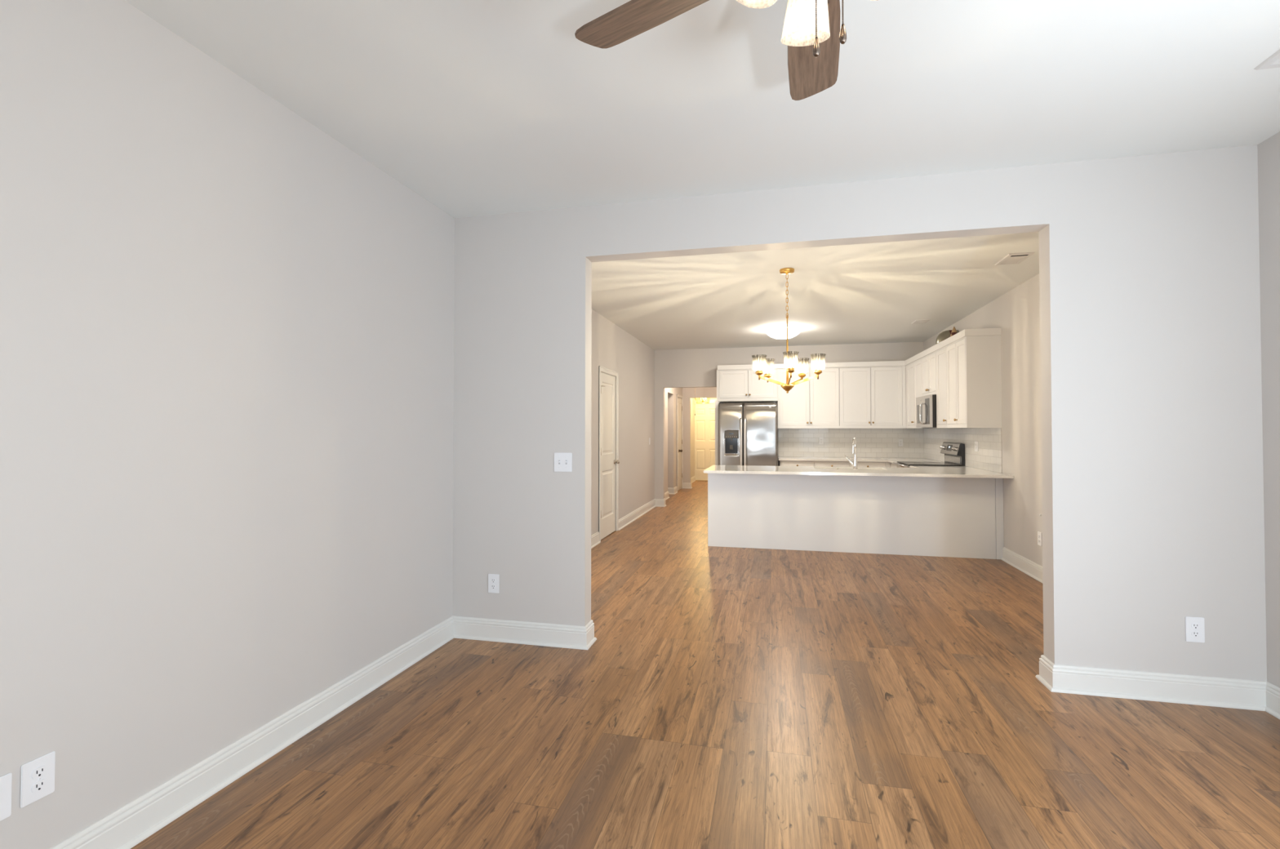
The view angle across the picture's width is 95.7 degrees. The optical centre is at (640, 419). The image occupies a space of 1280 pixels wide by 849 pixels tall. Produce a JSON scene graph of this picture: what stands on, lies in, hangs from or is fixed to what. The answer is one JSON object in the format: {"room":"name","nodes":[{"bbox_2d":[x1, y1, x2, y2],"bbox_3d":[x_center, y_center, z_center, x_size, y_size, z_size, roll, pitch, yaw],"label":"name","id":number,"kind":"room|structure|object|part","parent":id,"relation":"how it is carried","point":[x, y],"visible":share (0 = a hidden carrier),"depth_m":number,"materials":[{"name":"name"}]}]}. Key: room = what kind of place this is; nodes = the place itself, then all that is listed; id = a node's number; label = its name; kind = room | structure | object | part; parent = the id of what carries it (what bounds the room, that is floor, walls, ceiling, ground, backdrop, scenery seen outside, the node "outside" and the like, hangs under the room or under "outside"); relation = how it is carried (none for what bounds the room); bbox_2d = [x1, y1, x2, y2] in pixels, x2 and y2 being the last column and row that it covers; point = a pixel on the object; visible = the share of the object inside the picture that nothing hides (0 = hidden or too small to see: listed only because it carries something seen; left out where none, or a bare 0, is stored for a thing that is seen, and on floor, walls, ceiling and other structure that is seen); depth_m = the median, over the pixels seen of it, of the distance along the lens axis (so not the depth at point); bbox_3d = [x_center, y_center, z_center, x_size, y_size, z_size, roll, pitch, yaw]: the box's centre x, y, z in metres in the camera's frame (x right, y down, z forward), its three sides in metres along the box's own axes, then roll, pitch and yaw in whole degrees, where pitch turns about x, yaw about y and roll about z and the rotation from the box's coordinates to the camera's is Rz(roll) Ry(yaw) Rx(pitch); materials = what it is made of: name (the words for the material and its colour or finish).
{"room":"empty living room","nodes":[
{"label":"empty living room","id":0,"kind":"room"},
{"bbox_2d":[0,0,694,848],"bbox_3d":[-0.442,0.102,7.467,0.130,2.743,16.290,0,-1,13],"label":"wall","id":1,"kind":"structure","parent":0,"point":[227,331],"depth_m":2.09,"materials":[{"name":"paint"}]},
{"bbox_2d":[0,772,12,821],"bbox_3d":[-1.739,1.028,1.555,0.006,0.118,0.080,0,-1,13],"label":"blank plate","id":2,"kind":"object","parent":1,"relation":"attached to","point":[6,780],"visible":1,"depth_m":1.58,"materials":[{"name":"plastic"}]},
{"bbox_2d":[20,751,55,807],"bbox_3d":[-1.715,1.024,1.651,0.009,0.118,0.078,0,-1,13],"label":"wall outlet","id":3,"kind":"object","parent":1,"relation":"attached to","point":[37,775],"visible":1,"depth_m":1.65,"materials":[{"name":"plastic"}]},
{"bbox_2d":[31,778,46,792],"bbox_3d":[-1.714,1.043,1.651,0.004,0.027,0.035,0,-1,13],"label":"receptacle","id":4,"kind":"object","parent":3,"relation":"attached to","point":[37,785],"depth_m":1.65,"materials":[{"name":"plastic"}]},
{"bbox_2d":[31,764,46,778],"bbox_3d":[-1.714,1.004,1.651,0.004,0.027,0.035,0,-1,13],"label":"receptacle","id":5,"kind":"object","parent":3,"relation":"attached to","point":[37,771],"depth_m":1.65,"materials":[{"name":"plastic"}]},
{"bbox_2d":[49,531,600,848],"bbox_3d":[-0.889,1.335,3.156,0.936,0.132,7.490,0,-1,13],"label":"baseboard","id":6,"kind":"structure","parent":1,"relation":"attached to","point":[130,824],"depth_m":2.47,"materials":[{"name":"wood"}]},
{"bbox_2d":[598,365,618,541],"bbox_3d":[-0.457,0.415,7.353,0.150,2.113,0.850,0,-1,13],"label":"trim","id":7,"kind":"structure","parent":1,"relation":"attached to","point":[601,369],"depth_m":7.66,"materials":[{"name":"wood"}]},
{"bbox_2d":[600,372,619,539],"bbox_3d":[-0.393,0.443,7.332,0.103,2.037,0.729,0,-1,13],"label":"door","id":8,"kind":"structure","parent":1,"relation":"in","point":[608,461],"depth_m":7.35,"materials":[{"name":"paint"}]},
{"bbox_3d":[-0.307,0.555,7.623,0.067,0.062,0.062,0,-1,13],"label":"knob","id":9,"kind":"part","parent":8,"relation":"part of","materials":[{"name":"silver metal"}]},
{"bbox_2d":[618,491,669,530],"bbox_3d":[0.196,1.443,9.585,0.276,0.132,3.823,0,-1,11],"label":"baseboard","id":10,"kind":"structure","parent":1,"relation":"attached to","point":[628,518],"depth_m":9.07,"materials":[{"name":"wood"}]},
{"bbox_2d":[667,486,677,494],"bbox_3d":[0.686,1.487,12.244,0.160,0.132,0.390,0,-1,13],"label":"baseboard","id":11,"kind":"structure","parent":1,"relation":"attached to","point":[671,490],"depth_m":12.08,"materials":[{"name":"wood"}]},
{"bbox_2d":[677,397,682,490],"bbox_3d":[0.884,0.530,12.835,0.101,2.042,0.720,0,-1,13],"label":"door","id":12,"kind":"structure","parent":1,"relation":"in","point":[679,400],"depth_m":12.88,"materials":[{"name":"paint"}]},
{"bbox_2d":[676,394,683,488],"bbox_3d":[0.818,0.509,12.851,0.150,2.110,0.810,0,-1,13],"label":"trim","id":13,"kind":"structure","parent":1,"relation":"attached to","point":[677,395],"depth_m":13.18,"materials":[{"name":"wood"}]},
{"bbox_2d":[683,475,695,488],"bbox_3d":[1.299,1.520,14.211,0.204,0.132,2.080,0,-1,13],"label":"baseboard","id":14,"kind":"structure","parent":1,"relation":"attached to","point":[686,485],"depth_m":13.24,"materials":[{"name":"wood"}]},
{"bbox_2d":[682,386,716,482],"bbox_3d":[1.543,0.198,13.222,1.138,2.743,0.120,0,-1,13],"label":"wall","id":15,"kind":"structure","parent":0,"point":[688,393],"depth_m":13.26,"materials":[{"name":"paint"}]},
{"bbox_2d":[124,0,1279,350],"bbox_3d":[1.150,-1.326,7.122,5.832,0.100,16.290,0,-1,13],"label":"ceiling","id":16,"kind":"structure","parent":0,"point":[477,108],"depth_m":2.48,"materials":[{"name":"paint"}]},
{"bbox_2d":[695,397,710,403],"bbox_3d":[1.537,-0.780,14.235,0.390,0.752,0.390,0,-1,13],"label":"lantern","id":17,"kind":"object","parent":16,"relation":"hanging from","point":[702,401],"visible":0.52,"depth_m":14.12,"materials":[{"name":"gold metal"}]},
{"bbox_2d":[574,0,846,100],"bbox_3d":[0.405,-1.080,1.339,1.279,0.585,1.245,0,-1,13],"label":"ceiling fan","id":18,"kind":"object","parent":16,"relation":"hanging from","point":[815,35],"visible":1,"depth_m":1.61,"materials":[{"name":"brown wood"}]},
{"bbox_3d":[0.047,-1.095,1.538,0.494,0.008,0.152,-1,12,35],"label":"blade","id":19,"kind":"part","parent":18,"relation":"part of","materials":[{"name":"brown wood"}]},
{"bbox_2d":[795,0,817,24],"bbox_3d":[0.404,-1.002,1.417,0.117,0.165,0.126,0,-1,13],"label":"shade","id":20,"kind":"object","parent":18,"relation":"attached to","point":[806,9],"depth_m":1.39,"materials":[{"name":"white glass"}]},
{"bbox_3d":[0.509,-1.092,1.700,0.152,0.008,0.494,-14,-5,16],"label":"blade","id":21,"kind":"part","parent":18,"relation":"part of","materials":[{"name":"brown wood"}]},
{"bbox_3d":[0.383,-0.900,1.261,0.004,0.147,0.004,0,-1,13],"label":"pull chain","id":22,"kind":"part","parent":18,"relation":"part of","materials":[{"name":"grey metal"}]},
{"bbox_3d":[0.443,-0.924,1.266,0.004,0.130,0.004,0,-1,13],"label":"pull chain","id":23,"kind":"part","parent":18,"relation":"part of","materials":[{"name":"grey metal"}]},
{"bbox_2d":[764,325,801,338],"bbox_3d":[1.980,-1.192,8.021,0.496,0.138,0.496,0,-1,13],"label":"flush ceiling light","id":24,"kind":"object","parent":16,"relation":"attached to","point":[779,331],"visible":0.98,"depth_m":7.86,"materials":[{"name":"glass"}]},
{"bbox_2d":[751,267,825,393],"bbox_3d":[1.285,-0.770,5.030,0.618,1.081,0.607,0,-1,13],"label":"chandelier","id":25,"kind":"object","parent":16,"relation":"hanging from","point":[766,364],"visible":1,"depth_m":4.99,"materials":[{"name":"gold metal"}]},
{"bbox_3d":[1.029,-0.487,5.000,0.129,0.137,0.129,-1,-1,28],"label":"lamp shade","id":26,"kind":"part","parent":25,"relation":"part of","materials":[{"name":"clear glass"}]},
{"bbox_3d":[1.162,-0.482,5.272,0.129,0.137,0.129,1,-1,-30],"label":"lamp shade","id":27,"kind":"part","parent":25,"relation":"part of","materials":[{"name":"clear glass"}]},
{"bbox_3d":[1.135,-0.339,5.016,0.229,0.092,0.011,0,-1,-10],"label":"arm","id":28,"kind":"part","parent":25,"relation":"part of","materials":[{"name":"gold metal"}]},
{"bbox_3d":[1.283,-0.604,5.046,0.020,0.614,0.021,0,-1,13],"label":"stem","id":29,"kind":"part","parent":25,"relation":"part of","materials":[{"name":"gold metal"}]},
{"bbox_3d":[1.262,-0.342,4.894,0.011,0.092,0.229,0,-1,8],"label":"arm","id":30,"kind":"part","parent":25,"relation":"part of","materials":[{"name":"gold metal"}]},
{"bbox_3d":[1.246,-0.490,4.789,0.129,0.137,0.129,0,-1,-22],"label":"lamp shade","id":31,"kind":"part","parent":25,"relation":"part of","materials":[{"name":"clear glass"}]},
{"bbox_3d":[1.462,-0.483,5.230,0.129,0.137,0.129,0,-1,3],"label":"lamp shade","id":32,"kind":"part","parent":25,"relation":"part of","materials":[{"name":"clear glass"}]},
{"bbox_3d":[1.417,-0.340,4.976,0.229,0.092,0.011,0,-1,26],"label":"arm","id":33,"kind":"part","parent":25,"relation":"part of","materials":[{"name":"gold metal"}]},
{"bbox_3d":[1.514,-0.488,4.931,0.129,0.137,0.129,-1,-1,35],"label":"lamp shade","id":34,"kind":"part","parent":25,"relation":"part of","materials":[{"name":"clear glass"}]},
{"bbox_2d":[911,319,930,324],"bbox_3d":[3.621,-1.265,7.465,0.178,0.008,0.253,0,-1,13],"label":"ceiling vent","id":35,"kind":"object","parent":16,"relation":"in","point":[920,321],"visible":1,"depth_m":7.43,"materials":[{"name":"metal"}]},
{"bbox_2d":[995,252,1035,265],"bbox_3d":[3.053,-1.311,4.725,0.187,0.008,0.310,0,-1,13],"label":"ceiling vent","id":36,"kind":"object","parent":16,"relation":"in","point":[1014,258],"visible":1,"depth_m":4.70,"materials":[{"name":"metal"}]},
{"bbox_2d":[1253,49,1279,70],"bbox_3d":[2.441,-1.356,2.068,0.208,0.008,0.308,0,-1,13],"label":"ceiling vent","id":37,"kind":"object","parent":16,"relation":"in","point":[1273,61],"visible":1,"depth_m":2.19,"materials":[{"name":"metal"}]},
{"bbox_2d":[130,480,1279,848],"bbox_3d":[1.150,1.517,7.074,5.832,0.100,16.290,0,-1,13],"label":"floor","id":38,"kind":"structure","parent":0,"point":[722,697],"depth_m":2.49,"materials":[{"name":"wood"}]},
{"bbox_2d":[715,369,720,465],"bbox_3d":[1.302,0.342,9.612,0.056,2.335,0.619,0,-1,13],"label":"cabinet filler","id":39,"kind":"object","parent":38,"relation":"on","point":[717,402],"visible":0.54,"depth_m":9.31,"materials":[{"name":"paint"}]},
{"bbox_2d":[718,401,777,466],"bbox_3d":[1.761,0.615,9.384,0.911,1.782,0.788,0,-1,13],"label":"refrigerator","id":40,"kind":"object","parent":38,"relation":"on","point":[748,433],"visible":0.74,"depth_m":9.06,"materials":[{"name":"silver metal"}]},
{"bbox_3d":[1.433,0.579,9.156,0.376,1.685,0.058,0,-1,13],"label":"freezer door","id":41,"kind":"part","parent":40,"relation":"part of","materials":[{"name":"silver metal"}]},
{"bbox_3d":[1.582,0.500,9.064,0.039,1.062,0.078,0,-1,13],"label":"handle","id":42,"kind":"part","parent":40,"relation":"part of","materials":[{"name":"silver metal"}]},
{"bbox_3d":[1.641,0.500,9.050,0.039,1.062,0.078,0,-1,13],"label":"handle","id":43,"kind":"part","parent":40,"relation":"part of","materials":[{"name":"silver metal"}]},
{"bbox_3d":[1.882,0.577,9.052,0.525,1.685,0.058,0,-1,13],"label":"door","id":44,"kind":"part","parent":40,"relation":"part of","materials":[{"name":"silver metal"}]},
{"bbox_2d":[779,460,890,467],"bbox_3d":[3.047,1.072,9.177,1.618,0.860,0.636,0,-1,13],"label":"base cabinet","id":45,"kind":"object","parent":38,"relation":"on","point":[782,463],"visible":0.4,"depth_m":8.91,"materials":[{"name":"paint"}]},
{"bbox_3d":[2.454,0.715,9.039,0.498,0.120,0.018,0,-1,13],"label":"drawer","id":46,"kind":"part","parent":45,"relation":"part of","materials":[{"name":"paint"}]},
{"bbox_3d":[2.954,0.713,8.923,0.510,0.120,0.018,0,-1,13],"label":"drawer","id":47,"kind":"part","parent":45,"relation":"part of","materials":[{"name":"paint"}]},
{"bbox_2d":[777,456,942,462],"bbox_3d":[3.262,0.618,8.803,2.250,0.031,1.299,0,-1,13],"label":"countertop","id":48,"kind":"structure","parent":45,"relation":"on","point":[780,458],"depth_m":8.91,"materials":[{"name":"white stone"}]},
{"bbox_3d":[3.459,0.711,8.806,0.506,0.120,0.018,0,-1,13],"label":"drawer","id":49,"kind":"part","parent":45,"relation":"part of","materials":[{"name":"paint"}]},
{"bbox_2d":[707,473,1004,559],"bbox_3d":[2.353,1.030,6.683,3.066,0.861,0.684,0,-1,13],"label":"base cabinet","id":50,"kind":"object","parent":38,"relation":"on","point":[917,516],"visible":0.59,"depth_m":6.33,"materials":[{"name":"paint"}]},
{"bbox_2d":[703,465,1013,478],"bbox_3d":[2.371,0.585,6.804,3.082,0.031,1.466,0,-1,13],"label":"countertop","id":51,"kind":"structure","parent":50,"relation":"on","point":[914,470],"depth_m":6.40,"materials":[{"name":"white stone"}]},
{"bbox_2d":[844,436,857,469],"bbox_3d":[2.421,0.383,6.677,0.150,0.368,0.198,0,-1,13],"label":"faucet","id":52,"kind":"object","parent":51,"relation":"on","point":[854,464],"visible":1,"depth_m":6.59,"materials":[{"name":"silver metal"}]},
{"bbox_3d":[2.392,0.463,6.609,0.123,0.137,0.034,0,-1,13],"label":"lever","id":53,"kind":"part","parent":52,"relation":"part of","materials":[{"name":"silver metal"}]},
{"bbox_2d":[890,462,896,467],"bbox_3d":[3.971,1.058,8.314,0.641,0.860,0.680,0,-1,13],"label":"base cabinet","id":54,"kind":"object","parent":38,"relation":"on","point":[892,465],"visible":0.02,"depth_m":8.57,"materials":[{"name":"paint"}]},
{"bbox_2d":[892,441,964,467],"bbox_3d":[3.772,0.877,7.620,0.705,1.158,0.760,0,-1,13],"label":"range","id":55,"kind":"object","parent":38,"relation":"on","point":[954,452],"visible":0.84,"depth_m":7.45,"materials":[{"name":"metal"}]},
{"bbox_3d":[3.458,0.599,7.697,0.060,0.030,0.700,0,-1,13],"label":"oven handle","id":56,"kind":"part","parent":55,"relation":"part of","materials":[{"name":"metal"}]},
{"bbox_3d":[3.499,0.909,7.682,0.032,0.635,0.752,0,-1,13],"label":"oven door","id":57,"kind":"part","parent":55,"relation":"part of","materials":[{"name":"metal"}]},
{"bbox_2d":[897,461,961,466],"bbox_3d":[3.779,0.576,7.623,0.600,0.012,0.760,0,-1,13],"label":"cooktop","id":58,"kind":"object","parent":55,"relation":"in","point":[905,463],"depth_m":7.49,"materials":[{"name":"black glass"}]},
{"bbox_3d":[4.077,0.517,7.570,0.004,0.080,0.670,0,-1,13],"label":"riser trim","id":59,"kind":"part","parent":55,"relation":"part of","materials":[{"name":"metal"}]},
{"bbox_2d":[695,397,716,399],"bbox_3d":[1.792,0.232,15.248,1.808,2.743,0.120,0,-1,13],"label":"wall","id":60,"kind":"structure","parent":0,"point":[699,398],"depth_m":15.21,"materials":[{"name":"paint"}]},
{"bbox_2d":[694,403,715,479],"bbox_3d":[1.755,0.577,15.197,0.846,2.016,0.111,0,-1,13],"label":"door","id":61,"kind":"structure","parent":60,"relation":"in","point":[704,417],"depth_m":15.23,"materials":[{"name":"paint"}]},
{"bbox_2d":[695,399,716,403],"bbox_3d":[1.762,0.538,15.229,1.050,2.130,0.120,0,-1,13],"label":"trim","id":62,"kind":"structure","parent":60,"relation":"attached to","point":[711,401],"depth_m":15.18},
{"bbox_2d":[654,342,924,498],"bbox_3d":[2.393,0.140,9.742,4.365,2.743,0.120,0,-1,13],"label":"wall","id":63,"kind":"structure","parent":0,"point":[695,367],"depth_m":9.96,"materials":[{"name":"paint"}]},
{"bbox_2d":[718,368,777,402],"bbox_3d":[1.796,-0.564,9.643,0.958,0.523,0.366,0,-1,13],"label":"upper cabinet","id":64,"kind":"object","parent":63,"relation":"attached to","point":[744,385],"visible":0.97,"depth_m":9.51,"materials":[{"name":"paint"}]},
{"bbox_3d":[1.544,-0.584,9.559,0.462,0.454,0.018,0,-1,13],"label":"door","id":65,"kind":"part","parent":64,"relation":"part of","materials":[{"name":"paint"}]},
{"bbox_3d":[2.001,-0.586,9.453,0.457,0.454,0.018,0,-1,13],"label":"door","id":66,"kind":"part","parent":64,"relation":"part of","materials":[{"name":"paint"}]},
{"bbox_2d":[777,367,839,428],"bbox_3d":[2.727,-0.344,9.424,0.950,0.969,0.366,0,-1,13],"label":"upper cabinet","id":67,"kind":"object","parent":63,"relation":"attached to","point":[814,403],"visible":0.95,"depth_m":9.27,"materials":[{"name":"paint"}]},
{"bbox_3d":[2.485,-0.360,9.337,0.468,0.908,0.018,0,-1,13],"label":"door","id":68,"kind":"part","parent":67,"relation":"part of","materials":[{"name":"paint"}]},
{"bbox_3d":[2.938,-0.362,9.232,0.444,0.908,0.018,0,-1,13],"label":"door","id":69,"kind":"part","parent":67,"relation":"part of","materials":[{"name":"paint"}]},
{"bbox_2d":[777,428,924,457],"bbox_3d":[3.404,0.377,9.437,2.241,0.472,0.009,0,-1,13],"label":"backsplash","id":70,"kind":"structure","parent":63,"relation":"attached to","point":[792,442],"depth_m":9.43,"materials":[{"name":"tile"}]},
{"bbox_2d":[818,437,823,444],"bbox_3d":[2.980,0.348,9.526,0.070,0.114,0.009,0,-1,13],"label":"wall outlet","id":71,"kind":"object","parent":70,"relation":"attached to","point":[820,439],"visible":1,"depth_m":9.52,"materials":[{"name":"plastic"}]},
{"bbox_2d":[897,439,902,446],"bbox_3d":[4.164,0.368,9.251,0.070,0.114,0.009,0,-1,13],"label":"wall outlet","id":72,"kind":"object","parent":70,"relation":"attached to","point":[900,441],"visible":1,"depth_m":9.25,"materials":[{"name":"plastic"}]},
{"bbox_2d":[839,365,906,428],"bbox_3d":[3.665,-0.348,9.206,0.976,0.969,0.366,0,-1,13],"label":"upper cabinet","id":73,"kind":"object","parent":63,"relation":"attached to","point":[870,397],"visible":0.98,"depth_m":9.06,"materials":[{"name":"paint"}]},
{"bbox_3d":[3.386,-0.364,9.128,0.459,0.908,0.018,0,-1,13],"label":"door","id":74,"kind":"part","parent":73,"relation":"part of","materials":[{"name":"paint"}]},
{"bbox_3d":[3.840,-0.366,9.023,0.454,0.908,0.018,0,-1,13],"label":"door","id":75,"kind":"part","parent":73,"relation":"part of","materials":[{"name":"paint"}]},
{"bbox_2d":[452,145,1266,681],"bbox_3d":[0.915,0.033,3.371,4.365,2.743,0.125,0,-1,13],"label":"wall","id":76,"kind":"structure","parent":0,"point":[1152,426],"depth_m":3.00,"materials":[{"name":"paint"}]},
{"bbox_2d":[488,573,499,593],"bbox_3d":[-0.940,1.050,3.715,0.076,0.120,0.009,0,-1,13],"label":"wall outlet","id":77,"kind":"object","parent":76,"relation":"attached to","point":[493,579],"visible":1,"depth_m":3.71,"materials":[{"name":"plastic"}]},
{"bbox_2d":[490,577,496,582],"bbox_3d":[-0.941,1.031,3.714,0.035,0.027,0.004,0,-1,13],"label":"receptacle","id":78,"kind":"object","parent":77,"relation":"attached to","point":[492,580],"depth_m":3.71,"materials":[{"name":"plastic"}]},
{"bbox_2d":[554,453,572,471],"bbox_3d":[-0.484,0.266,3.618,0.118,0.118,0.018,0,-1,13],"label":"light switch","id":79,"kind":"object","parent":76,"relation":"attached to","point":[562,461],"visible":1,"depth_m":3.62,"materials":[{"name":"plastic"}]},
{"bbox_2d":[1185,616,1204,642],"bbox_3d":[2.743,1.037,2.861,0.078,0.122,0.009,0,-1,13],"label":"wall outlet","id":80,"kind":"object","parent":76,"relation":"attached to","point":[1194,626],"visible":1,"depth_m":2.86,"materials":[{"name":"plastic"}]},
{"bbox_2d":[1191,631,1199,636],"bbox_3d":[2.742,1.057,2.859,0.035,0.027,0.004,0,-1,13],"label":"receptacle","id":81,"kind":"object","parent":80,"relation":"attached to","point":[1193,633],"depth_m":2.86,"materials":[{"name":"plastic"}]},
{"bbox_2d":[1191,622,1199,628],"bbox_3d":[2.742,1.018,2.860,0.035,0.027,0.004,0,-1,13],"label":"receptacle","id":82,"kind":"object","parent":80,"relation":"attached to","point":[1193,625],"depth_m":2.86,"materials":[{"name":"plastic"}]},
{"bbox_2d":[923,132,1279,687],"bbox_3d":[3.341,0.042,3.907,0.120,2.743,11.062,0,-1,13],"label":"wall","id":83,"kind":"structure","parent":0,"point":[1016,312],"depth_m":5.24,"materials":[{"name":"paint"}]},
{"bbox_2d":[906,358,942,428],"bbox_3d":[4.141,-0.361,8.437,0.366,0.969,0.984,0,-1,13],"label":"upper cabinet","id":84,"kind":"object","parent":83,"relation":"attached to","point":[913,370],"visible":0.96,"depth_m":8.53,"materials":[{"name":"paint"}]},
{"bbox_3d":[4.046,-0.372,8.643,0.018,0.908,0.439,0,-1,13],"label":"door","id":85,"kind":"part","parent":84,"relation":"part of","materials":[{"name":"paint"}]},
{"bbox_3d":[3.945,-0.379,8.207,0.018,0.908,0.439,0,-1,13],"label":"door","id":86,"kind":"part","parent":84,"relation":"part of","materials":[{"name":"paint"}]},
{"bbox_2d":[915,394,936,427],"bbox_3d":[3.898,-0.105,7.607,0.456,0.412,0.733,0,-1,13],"label":"microwave","id":87,"kind":"object","parent":83,"relation":"attached to","point":[926,406],"visible":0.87,"depth_m":7.46,"materials":[{"name":"metal"}]},
{"bbox_3d":[3.691,-0.082,7.590,0.060,0.289,0.024,0,-1,13],"label":"handle","id":88,"kind":"part","parent":87,"relation":"part of","materials":[{"name":"silver metal"}]},
{"bbox_3d":[3.679,-0.108,7.417,0.006,0.330,0.203,0,-1,13],"label":"control panel","id":89,"kind":"part","parent":87,"relation":"part of","materials":[{"name":"silver metal"}]},
{"bbox_2d":[921,351,936,395],"bbox_3d":[3.946,-0.588,7.603,0.366,0.543,0.732,0,-1,13],"label":"upper cabinet","id":90,"kind":"object","parent":83,"relation":"attached to","point":[928,362],"visible":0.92,"depth_m":7.59,"materials":[{"name":"paint"}]},
{"bbox_3d":[3.852,-0.598,7.811,0.018,0.484,0.354,0,-1,13],"label":"door","id":91,"kind":"part","parent":90,"relation":"part of","materials":[{"name":"paint"}]},
{"bbox_3d":[3.770,-0.604,7.457,0.018,0.484,0.355,0,-1,13],"label":"door","id":92,"kind":"part","parent":90,"relation":"part of","materials":[{"name":"paint"}]},
{"bbox_2d":[936,346,946,427],"bbox_3d":[3.812,-0.385,7.018,0.366,0.969,0.457,0,-1,13],"label":"upper cabinet","id":93,"kind":"object","parent":83,"relation":"attached to","point":[941,354],"visible":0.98,"depth_m":7.07,"materials":[{"name":"paint"}]},
{"bbox_2d":[923,427,1002,472],"bbox_3d":[4.135,0.346,7.610,0.009,0.472,3.220,0,-1,13],"label":"backsplash","id":94,"kind":"structure","parent":83,"relation":"attached to","point":[988,456],"depth_m":6.91,"materials":[{"name":"tile"}]},
{"bbox_2d":[974,441,977,451],"bbox_3d":[3.930,0.312,6.773,0.009,0.118,0.110,0,-1,13],"label":"wall outlet","id":95,"kind":"object","parent":94,"relation":"attached to","point":[975,442],"visible":1,"depth_m":6.76,"materials":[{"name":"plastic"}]},
{"bbox_2d":[946,335,1001,427],"bbox_3d":[3.679,-0.395,6.444,0.366,0.969,0.718,0,-1,13],"label":"upper cabinet","id":96,"kind":"object","parent":83,"relation":"attached to","point":[974,368],"visible":1,"depth_m":6.11,"materials":[{"name":"paint"}]},
{"bbox_2d":[717,328,1001,369],"bbox_3d":[2.565,-0.890,7.992,3.228,0.074,3.243,0,-1,13],"label":"crown molding","id":97,"kind":"structure","parent":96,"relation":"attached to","point":[983,331],"depth_m":8.83,"materials":[{"name":"paint"}]},
{"bbox_2d":[935,329,959,344],"bbox_3d":[3.976,-1.049,7.514,0.263,0.226,0.147,0,-1,13],"label":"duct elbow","id":98,"kind":"object","parent":97,"relation":"on","point":[944,335],"visible":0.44,"depth_m":7.47,"materials":[{"name":"silver metal"}]},
{"bbox_2d":[949,326,957,337],"bbox_3d":[3.866,-1.048,7.129,0.124,0.212,0.124,0,-1,13],"label":"figurine","id":99,"kind":"object","parent":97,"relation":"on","point":[953,331],"visible":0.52,"depth_m":7.11,"materials":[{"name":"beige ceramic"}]},
{"bbox_3d":[3.583,-0.406,6.646,0.018,0.908,0.342,0,-1,13],"label":"door","id":100,"kind":"part","parent":96,"relation":"part of","materials":[{"name":"paint"}]},
{"bbox_3d":[3.506,-0.411,6.313,0.018,0.908,0.323,0,-1,13],"label":"door","id":101,"kind":"part","parent":96,"relation":"part of","materials":[{"name":"paint"}]},
{"bbox_2d":[1037,531,1041,546],"bbox_3d":[3.575,1.065,5.185,0.009,0.120,0.076,0,-1,13],"label":"wall outlet","id":102,"kind":"object","parent":83,"relation":"attached to","point":[1039,534],"visible":1,"depth_m":5.18,"materials":[{"name":"plastic"}]},
{"bbox_2d":[1000,546,1279,719],"bbox_3d":[2.772,1.345,3.760,0.933,0.132,4.820,0,-1,13],"label":"baseboard","id":103,"kind":"structure","parent":83,"relation":"attached to","point":[1244,694],"depth_m":2.89,"materials":[{"name":"wood"}]}
]}

